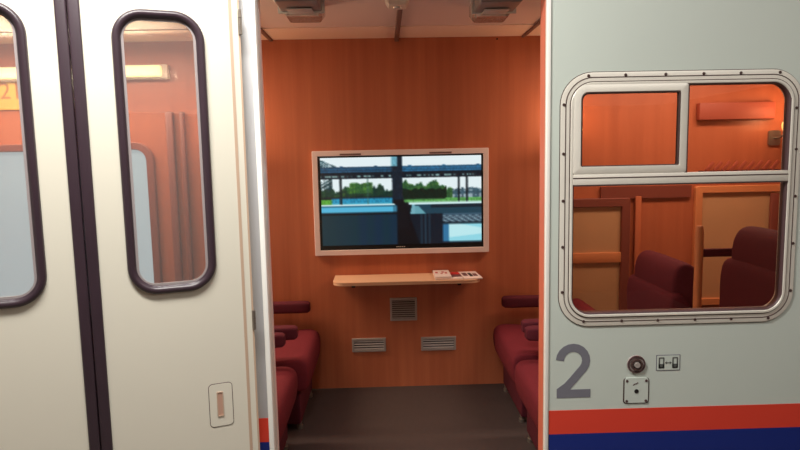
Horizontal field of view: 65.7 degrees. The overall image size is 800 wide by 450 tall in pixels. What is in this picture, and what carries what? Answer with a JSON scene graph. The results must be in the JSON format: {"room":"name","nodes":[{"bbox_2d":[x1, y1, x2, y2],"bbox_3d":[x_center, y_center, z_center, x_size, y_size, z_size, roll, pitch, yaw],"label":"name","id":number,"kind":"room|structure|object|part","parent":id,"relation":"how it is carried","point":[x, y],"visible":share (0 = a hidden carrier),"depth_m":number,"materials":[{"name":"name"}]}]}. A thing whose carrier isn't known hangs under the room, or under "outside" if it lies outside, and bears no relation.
{"room":"train museum","nodes":[
{"label":"train museum","id":0,"kind":"room"},
{"bbox_2d":[0,0,540,31],"bbox_3d":[-0.095,-1.138,3.065,6.600,0.050,1.950,-1,7,-1],"label":"ceiling","id":1,"kind":"structure","parent":0,"point":[338,13],"depth_m":3.42,"materials":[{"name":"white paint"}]},
{"bbox_2d":[274,0,324,22],"bbox_3d":[-0.474,-1.052,2.973,0.224,0.085,0.420,-1,7,-1],"label":"ceiling lamp","id":2,"kind":"object","parent":1,"relation":"attached to","point":[286,7],"visible":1,"depth_m":2.92,"materials":[{"name":"grey"}]},
{"bbox_3d":[-0.472,-1.013,2.937,0.120,0.005,0.100,-1,7,-1],"label":"maker plate","id":3,"kind":"part","parent":2,"relation":"part of","materials":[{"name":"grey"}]},
{"bbox_2d":[385,0,408,9],"bbox_3d":[-0.014,-1.084,3.029,0.116,0.052,0.130,-1,7,-1],"label":"smoke detector","id":4,"kind":"object","parent":1,"relation":"attached to","point":[391,4],"visible":1,"depth_m":2.99,"materials":[{"name":"beige plastic"}]},
{"bbox_2d":[394,9,402,41],"bbox_3d":[-0.011,-1.154,3.574,0.028,0.024,0.938,-1,7,-1],"label":"duct","id":5,"kind":"object","parent":1,"relation":"attached to","point":[399,12],"visible":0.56,"depth_m":3.52,"materials":[{"name":"brown"}]},
{"bbox_2d":[469,0,521,22],"bbox_3d":[0.464,-1.081,3.063,0.224,0.085,0.420,-1,7,-1],"label":"ceiling lamp","id":6,"kind":"object","parent":1,"relation":"attached to","point":[506,7],"visible":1,"depth_m":3.01,"materials":[{"name":"grey"}]},
{"bbox_3d":[0.466,-1.042,3.027,0.120,0.005,0.100,-1,7,-1],"label":"maker plate","id":7,"kind":"part","parent":6,"relation":"part of","materials":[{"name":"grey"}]},
{"bbox_2d":[0,36,783,388],"bbox_3d":[-0.102,-0.362,4.165,6.600,3.020,0.060,-1,7,-1],"label":"wall","id":8,"kind":"structure","parent":0,"point":[424,92],"depth_m":4.14,"materials":[{"name":"orange wood"}]},
{"bbox_2d":[0,67,16,81],"bbox_3d":[-2.337,-0.937,3.687,0.439,0.090,0.613,-1,7,-1],"label":"lamp","id":9,"kind":"object","parent":8,"relation":"attached to","point":[7,74],"depth_m":3.92,"materials":[{"name":"beige plastic"}]},
{"bbox_2d":[0,82,18,109],"bbox_3d":[-2.591,-0.835,4.011,0.899,0.180,0.014,-1,7,-1],"label":"board","id":10,"kind":"object","parent":8,"relation":"attached to","point":[9,100],"visible":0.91,"depth_m":4.01,"materials":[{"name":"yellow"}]},
{"bbox_2d":[0,142,162,296],"bbox_3d":[-2.297,0.053,4.109,1.383,1.172,0.034,-1,7,-1],"label":"window","id":11,"kind":"structure","parent":8,"relation":"in","point":[16,260],"depth_m":4.11,"materials":[{"name":"grey"}]},
{"bbox_2d":[125,64,169,79],"bbox_3d":[-1.525,-0.955,3.699,0.470,0.090,0.644,-1,7,-1],"label":"lamp","id":12,"kind":"object","parent":8,"relation":"attached to","point":[139,72],"depth_m":3.94,"materials":[{"name":"beige plastic"}]},
{"bbox_2d":[165,112,183,281],"bbox_3d":[-1.484,0.209,4.144,0.046,1.905,0.040,-1,7,-1],"label":"batten","id":13,"kind":"object","parent":8,"relation":"attached to","point":[169,116],"visible":0.56,"depth_m":4.08,"materials":[{"name":"red wood"}]},
{"bbox_2d":[179,112,193,279],"bbox_3d":[-1.402,0.208,4.146,0.026,1.903,0.040,-1,7,-1],"label":"batten","id":14,"kind":"object","parent":8,"relation":"attached to","point":[181,114],"visible":0.56,"depth_m":4.08,"materials":[{"name":"red wood"}]},
{"bbox_2d":[261,28,272,40],"bbox_3d":[-0.822,-1.131,3.450,0.024,0.010,1.150,-1,7,-1],"label":"trim","id":15,"kind":"structure","parent":8,"relation":"attached to","point":[263,32],"depth_m":3.81,"materials":[{"name":"brown wood"}]},
{"bbox_2d":[0,24,539,43],"bbox_3d":[-0.114,-1.200,3.863,6.600,0.006,0.350,-1,7,-1],"label":"trim","id":16,"kind":"structure","parent":8,"relation":"attached to","point":[163,35],"depth_m":3.83,"materials":[{"name":"beige paint"}]},
{"bbox_2d":[352,338,385,351],"bbox_3d":[-0.213,0.825,4.260,0.234,0.096,0.012,-1,7,-1],"label":"air vent","id":17,"kind":"object","parent":8,"relation":"in","point":[358,344],"visible":1,"depth_m":4.26,"materials":[{"name":"grey metal"}]},
{"bbox_2d":[354,340,383,349],"bbox_3d":[-0.213,0.825,4.260,0.206,0.060,0.008,-1,7,-1],"label":"grille","id":18,"kind":"object","parent":17,"relation":"attached to","point":[358,344],"depth_m":4.26,"materials":[{"name":"grey metal"}]},
{"bbox_2d":[312,148,488,255],"bbox_3d":[0.009,-0.153,4.140,1.168,0.698,0.034,-1,7,-1],"label":"television","id":19,"kind":"object","parent":8,"relation":"attached to","point":[400,201],"visible":1,"depth_m":4.13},
{"bbox_2d":[390,297,416,320],"bbox_3d":[0.024,0.576,4.238,0.185,0.161,0.012,-1,7,-1],"label":"air vent","id":20,"kind":"object","parent":8,"relation":"in","point":[405,308],"visible":1,"depth_m":4.24,"materials":[{"name":"grey"}]},
{"bbox_2d":[392,300,414,318],"bbox_3d":[0.024,0.576,4.238,0.157,0.126,0.008,-1,7,-1],"label":"grille","id":21,"kind":"object","parent":20,"relation":"attached to","point":[401,309],"depth_m":4.24,"materials":[{"name":"grey metal"}]},
{"bbox_2d":[333,273,479,287],"bbox_3d":[0.043,0.375,4.090,0.955,0.060,0.260,-1,7,-1],"label":"wall shelf","id":22,"kind":"object","parent":8,"relation":"attached to","point":[415,278],"visible":0.74,"depth_m":4.00,"materials":[{"name":"brown wood"}]},
{"bbox_2d":[433,270,451,279],"bbox_3d":[0.277,0.329,4.093,0.106,0.023,0.225,-1,7,-1],"label":"leaflet","id":23,"kind":"object","parent":22,"relation":"on","point":[438,274],"visible":1,"depth_m":4.04,"materials":[{"name":"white paper"}]},
{"bbox_2d":[450,272,462,279],"bbox_3d":[0.365,0.334,4.096,0.076,0.008,0.225,-1,7,-1],"label":"leaflet","id":24,"kind":"object","parent":22,"relation":"on","point":[455,275],"visible":0.73,"depth_m":4.08,"materials":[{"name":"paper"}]},
{"bbox_2d":[451,274,461,276],"bbox_3d":[0.365,0.333,4.078,0.076,0.001,0.079,-1,7,-1],"label":"print","id":25,"kind":"object","parent":24,"relation":"on","point":[453,275],"depth_m":4.08,"materials":[{"name":"red"}]},
{"bbox_2d":[459,271,482,279],"bbox_3d":[0.463,0.332,4.098,0.120,0.009,0.230,-2,7,-5],"label":"leaflet","id":26,"kind":"object","parent":22,"relation":"on","point":[467,274],"visible":0.98,"depth_m":4.07,"materials":[{"name":"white paper"}]},
{"bbox_2d":[421,336,455,350],"bbox_3d":[0.266,0.816,4.271,0.242,0.096,0.012,-1,7,-1],"label":"air vent","id":27,"kind":"object","parent":8,"relation":"in","point":[440,342],"visible":1,"depth_m":4.27,"materials":[{"name":"grey metal"}]},
{"bbox_2d":[423,339,453,347],"bbox_3d":[0.266,0.817,4.271,0.214,0.060,0.008,-1,7,-1],"label":"grille","id":28,"kind":"object","parent":27,"relation":"attached to","point":[427,343],"depth_m":4.27,"materials":[{"name":"grey metal"}]},
{"bbox_2d":[521,19,540,36],"bbox_3d":[0.819,-1.168,3.487,0.024,0.010,1.150,-1,7,-1],"label":"trim","id":29,"kind":"structure","parent":8,"relation":"attached to","point":[537,24],"depth_m":3.80,"materials":[{"name":"brown wood"}]},
{"bbox_2d":[572,198,630,309],"bbox_3d":[1.324,0.278,4.226,0.469,0.920,0.034,-1,7,-1],"label":"door","id":30,"kind":"structure","parent":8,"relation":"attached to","point":[601,226],"depth_m":4.21,"materials":[{"name":"orange wood"}]},
{"bbox_3d":[1.327,0.451,4.256,0.359,0.460,0.012,-1,7,-1],"label":"panel","id":31,"kind":"part","parent":30,"relation":"part of","materials":[{"name":"orange wood"}]},
{"bbox_3d":[1.319,0.048,4.210,0.359,0.350,0.012,-1,7,-1],"label":"panel","id":32,"kind":"part","parent":30,"relation":"part of","materials":[{"name":"orange wood"}]},
{"bbox_3d":[1.323,0.223,4.221,0.359,0.070,0.030,-1,7,-1],"label":"cross rail","id":33,"kind":"part","parent":30,"relation":"part of","materials":[{"name":"brown wood"}]},
{"bbox_2d":[633,196,641,273],"bbox_3d":[1.618,0.445,4.254,0.040,1.288,0.030,-1,7,-1],"label":"batten","id":34,"kind":"object","parent":8,"relation":"attached to","point":[637,200],"visible":0.44,"depth_m":4.20,"materials":[{"name":"orange wood"}]},
{"bbox_2d":[600,184,779,304],"bbox_3d":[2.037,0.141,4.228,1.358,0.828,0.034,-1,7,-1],"label":"door","id":35,"kind":"structure","parent":8,"relation":"in","point":[722,211],"depth_m":4.21,"materials":[{"name":"brown wood"}]},
{"bbox_3d":[1.658,-0.223,4.184,0.615,0.081,0.020,-1,7,-1],"label":"wall rail","id":36,"kind":"part","parent":35,"relation":"part of","materials":[{"name":"brown wood"}]},
{"bbox_2d":[768,193,778,229],"bbox_3d":[2.526,0.104,4.206,0.050,0.638,0.026,-1,7,-1],"label":"window post","id":37,"kind":"object","parent":35,"relation":"attached to","point":[774,197],"visible":0.44,"depth_m":4.17,"materials":[{"name":"red wood"}]},
{"bbox_2d":[696,102,775,119],"bbox_3d":[2.232,-0.758,4.123,0.508,0.112,0.050,-1,7,-1],"label":"wall panel","id":38,"kind":"object","parent":8,"relation":"attached to","point":[723,110],"visible":1,"depth_m":4.10,"materials":[{"name":"brown wood"}]},
{"bbox_2d":[698,160,780,171],"bbox_3d":[2.285,-0.396,4.164,0.540,0.074,0.052,-1,7,-1],"label":"rack","id":39,"kind":"object","parent":8,"relation":"attached to","point":[753,162],"visible":0.83,"depth_m":4.14,"materials":[{"name":"orange metal"}]},
{"bbox_2d":[698,169,780,171],"bbox_3d":[2.285,-0.364,4.169,0.540,0.010,0.050,-1,7,-1],"label":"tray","id":40,"kind":"object","parent":39,"relation":"on","point":[706,170],"depth_m":4.14,"materials":[{"name":"brown wood"}]},
{"bbox_2d":[767,122,782,144],"bbox_3d":[2.516,-0.599,4.062,0.100,0.150,0.220,-1,7,-1],"label":"wall lamp","id":41,"kind":"object","parent":8,"relation":"attached to","point":[774,136],"visible":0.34,"depth_m":4.16,"materials":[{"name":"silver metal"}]},
{"bbox_3d":[2.514,-0.586,4.167,0.080,0.100,0.015,-1,7,-1],"label":"plate","id":42,"kind":"part","parent":41,"relation":"part of","materials":[{"name":"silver metal"}]},
{"bbox_2d":[287,383,536,449],"bbox_3d":[-0.046,1.261,3.298,6.600,0.050,2.030,-1,7,-1],"label":"floor","id":43,"kind":"structure","parent":0,"point":[466,416],"depth_m":3.75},
{"bbox_2d":[274,332,297,449],"bbox_3d":[-0.862,0.949,3.136,0.616,0.638,0.672,-1,7,-1],"label":"armchair","id":44,"kind":"object","parent":43,"relation":"on","point":[286,377],"visible":0.19,"depth_m":3.22,"materials":[{"name":"red fabric"}]},
{"bbox_3d":[-0.848,0.636,3.403,0.430,0.076,0.072,-1,7,-1],"label":"armrest","id":45,"kind":"part","parent":44,"relation":"part of","materials":[{"name":"red fabric"}]},
{"bbox_3d":[-0.831,1.114,3.156,0.430,0.235,0.560,-1,7,-1],"label":"seat","id":46,"kind":"part","parent":44,"relation":"part of","materials":[{"name":"red fabric"}]},
{"bbox_2d":[276,367,297,442],"bbox_3d":[-0.825,0.922,3.134,0.550,0.202,0.660,-1,7,-1],"label":"cushion","id":47,"kind":"object","parent":44,"relation":"on","point":[286,377],"depth_m":3.15,"materials":[{"name":"red fabric"}]},
{"bbox_2d":[273,301,319,428],"bbox_3d":[-0.830,0.865,3.873,0.616,0.638,0.672,-1,7,-1],"label":"armchair","id":48,"kind":"object","parent":43,"relation":"on","point":[300,352],"visible":0.42,"depth_m":3.69,"materials":[{"name":"red fabric"}]},
{"bbox_3d":[-0.801,0.619,3.543,0.430,0.076,0.072,-1,7,-1],"label":"armrest","id":49,"kind":"part","parent":48,"relation":"part of","materials":[{"name":"red fabric"}]},
{"bbox_3d":[-0.816,0.551,4.139,0.430,0.076,0.072,-1,7,-1],"label":"armrest","id":50,"kind":"part","parent":48,"relation":"part of","materials":[{"name":"red fabric"}]},
{"bbox_2d":[275,329,319,390],"bbox_3d":[-0.794,0.837,3.870,0.550,0.202,0.660,-1,7,-1],"label":"cushion","id":51,"kind":"object","parent":48,"relation":"on","point":[301,354],"depth_m":3.68,"materials":[{"name":"red fabric"}]},
{"bbox_3d":[-0.800,1.030,3.892,0.430,0.235,0.560,-1,7,-1],"label":"seat","id":52,"kind":"part","parent":48,"relation":"part of","materials":[{"name":"red fabric"}]},
{"bbox_3d":[-0.592,1.174,3.672,0.035,0.060,0.036,-1,7,-1],"label":"leg","id":53,"kind":"part","parent":48,"relation":"part of","materials":[{"name":"silver metal"}]},
{"bbox_2d":[514,325,538,449],"bbox_3d":[0.951,0.908,3.177,0.616,0.638,0.672,-1,7,-1],"label":"armchair","id":54,"kind":"object","parent":43,"relation":"on","point":[526,373],"visible":0.12,"depth_m":3.28,"materials":[{"name":"red fabric"}]},
{"bbox_2d":[514,360,538,428],"bbox_3d":[0.914,0.882,3.174,0.550,0.202,0.660,-1,7,-1],"label":"cushion","id":55,"kind":"object","parent":54,"relation":"on","point":[526,373],"depth_m":3.22,"materials":[{"name":"red fabric"}]},
{"bbox_3d":[0.724,1.174,3.443,0.035,0.060,0.036,-1,7,-1],"label":"leg","id":56,"kind":"part","parent":54,"relation":"part of","materials":[{"name":"silver metal"}]},
{"bbox_3d":[0.911,0.596,3.443,0.430,0.076,0.072,-1,7,-1],"label":"armrest","id":57,"kind":"part","parent":54,"relation":"part of","materials":[{"name":"red fabric"}]},
{"bbox_3d":[0.928,1.074,3.196,0.430,0.235,0.560,-1,7,-1],"label":"seat","id":58,"kind":"part","parent":54,"relation":"part of","materials":[{"name":"red fabric"}]},
{"bbox_2d":[493,295,595,422],"bbox_3d":[0.943,0.825,3.913,0.616,0.638,0.672,-1,7,-1],"label":"armchair","id":59,"kind":"object","parent":43,"relation":"on","point":[511,345],"visible":0.34,"depth_m":3.88,"materials":[{"name":"red fabric"}]},
{"bbox_3d":[0.919,0.991,3.931,0.430,0.235,0.560,-1,7,-1],"label":"seat","id":60,"kind":"part","parent":59,"relation":"part of","materials":[{"name":"red fabric"}]},
{"bbox_2d":[493,324,538,382],"bbox_3d":[0.905,0.799,3.909,0.550,0.202,0.660,-1,7,-1],"label":"cushion","id":61,"kind":"object","parent":59,"relation":"on","point":[511,345],"depth_m":3.78,"materials":[{"name":"red fabric"}]},
{"bbox_3d":[0.903,0.512,4.178,0.430,0.076,0.072,-1,7,-1],"label":"armrest","id":62,"kind":"part","parent":59,"relation":"part of","materials":[{"name":"red fabric"}]},
{"bbox_3d":[0.728,1.144,3.702,0.035,0.060,0.036,-1,7,-1],"label":"leg","id":63,"kind":"part","parent":59,"relation":"part of","materials":[{"name":"silver metal"}]},
{"bbox_3d":[0.918,0.580,3.582,0.430,0.076,0.072,-1,7,-1],"label":"armrest","id":64,"kind":"part","parent":59,"relation":"part of","materials":[{"name":"red fabric"}]},
{"bbox_3d":[1.157,0.650,3.898,0.200,0.260,0.620,-1,7,-1],"label":"backrest","id":65,"kind":"part","parent":59,"relation":"part of","materials":[{"name":"red fabric"}]},
{"bbox_2d":[627,250,693,309],"bbox_3d":[1.628,0.674,3.359,0.616,1.037,0.612,-1,7,-1],"label":"armchair","id":66,"kind":"object","parent":43,"relation":"on","point":[658,280],"visible":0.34,"depth_m":3.21,"materials":[{"name":"red fabric"}]},
{"bbox_3d":[1.408,0.568,3.341,0.200,0.540,0.560,-1,7,-1],"label":"backrest","id":67,"kind":"part","parent":66,"relation":"part of","materials":[{"name":"red fabric"}]},
{"bbox_2d":[693,226,731,307],"bbox_3d":[1.488,0.619,2.957,0.198,1.241,0.038,-1,7,-1],"label":"pole","id":68,"kind":"object","parent":43,"relation":"on","point":[700,252],"visible":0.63,"depth_m":2.89,"materials":[{"name":"brown wood"}]},
{"bbox_3d":[1.488,0.129,2.901,0.180,0.038,0.024,-1,7,-1],"label":"rail","id":69,"kind":"part","parent":68,"relation":"part of","materials":[{"name":"red fabric"}]},
{"bbox_2d":[719,226,777,306],"bbox_3d":[1.774,0.642,2.634,0.616,1.257,0.552,-1,7,-1],"label":"armchair","id":70,"kind":"object","parent":43,"relation":"on","point":[747,279],"visible":0.34,"depth_m":2.61,"materials":[{"name":"red fabric"}]},
{"bbox_3d":[1.554,0.536,2.617,0.200,0.760,0.500,-1,7,-1],"label":"backrest","id":71,"kind":"part","parent":70,"relation":"part of","materials":[{"name":"red fabric"}]},
{"bbox_3d":[0.048,1.794,-0.339,6.600,0.050,5.320,-1,7,-1],"label":"floor","id":72,"kind":"structure","parent":0,"visible":0},
{"bbox_2d":[0,0,100,449],"bbox_3d":[-1.182,0.257,1.836,0.474,2.360,0.061,-4,7,-21],"label":"door","id":73,"kind":"structure","parent":72,"relation":"on","point":[49,401],"depth_m":1.85,"materials":[{"name":"beige paint"}]},
{"bbox_2d":[239,0,278,449],"bbox_3d":[-0.493,0.359,2.174,0.086,2.255,0.087,-1,7,-1],"label":"door frame","id":74,"kind":"structure","parent":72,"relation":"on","point":[251,45],"depth_m":2.11,"materials":[{"name":"grey metal"}]},
{"bbox_3d":[-0.502,0.359,2.171,0.067,2.255,0.042,-1,7,-1],"label":"grey post","id":75,"kind":"part","parent":74,"relation":"part of","materials":[{"name":"grey metal"}]},
{"bbox_2d":[538,0,799,449],"bbox_3d":[1.872,-0.126,2.190,2.753,3.120,0.115,-1,7,-1],"label":"carriage","id":76,"kind":"object","parent":72,"relation":"on","point":[736,386],"depth_m":2.18,"materials":[{"name":"grey paint"}]},
{"bbox_3d":[0.506,0.019,2.132,0.014,2.900,0.018,-1,7,-1],"label":"edge trim","id":77,"kind":"part","parent":76,"relation":"part of","materials":[{"name":"white"}]},
{"bbox_2d":[623,377,648,403],"bbox_3d":[0.838,0.588,2.199,0.092,0.095,0.006,-1,7,-1],"label":"lock plate","id":78,"kind":"object","parent":76,"relation":"attached to","point":[635,390],"visible":1,"depth_m":2.20,"materials":[{"name":"grey metal"}]},
{"bbox_3d":[0.834,0.492,2.183,0.067,0.067,0.015,-1,7,-1],"label":"door button","id":79,"kind":"part","parent":76,"relation":"part of","materials":[{"name":"brown plastic"}]},
{"bbox_2d":[656,354,679,370],"bbox_3d":[0.948,0.486,2.192,0.085,0.058,0.003,-1,7,-1],"label":"door sign","id":80,"kind":"object","parent":76,"relation":"attached to","point":[663,362],"visible":1,"depth_m":2.19,"materials":[{"name":"grey plastic"}]},
{"bbox_2d":[558,69,799,326],"bbox_3d":[0.957,-0.086,2.136,0.830,0.873,0.043,-1,7,-1],"label":"window","id":81,"kind":"structure","parent":76,"relation":"attached to","point":[572,174],"depth_m":2.11,"materials":[{"name":"paint"}]},
{"bbox_3d":[0.775,-0.325,2.096,0.388,0.300,0.024,-1,7,-1],"label":"sash","id":82,"kind":"part","parent":81,"relation":"part of","materials":[{"name":"paint"}]},
{"bbox_3d":[-1.449,-1.171,1.960,3.845,0.860,0.030,-1,7,-1],"label":"header","id":83,"kind":"object","parent":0,"visible":0},
{"bbox_2d":[66,0,259,449],"bbox_3d":[-0.729,0.228,2.014,0.498,2.360,0.061,-4,7,-21],"label":"door","id":84,"kind":"structure","parent":83,"relation":"attached to","point":[175,362],"depth_m":1.98,"materials":[{"name":"beige paint"}]},
{"bbox_3d":[-0.602,0.605,2.088,0.074,0.147,0.002,-4,7,-21],"label":"pull plate","id":85,"kind":"part","parent":84,"relation":"part of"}
]}

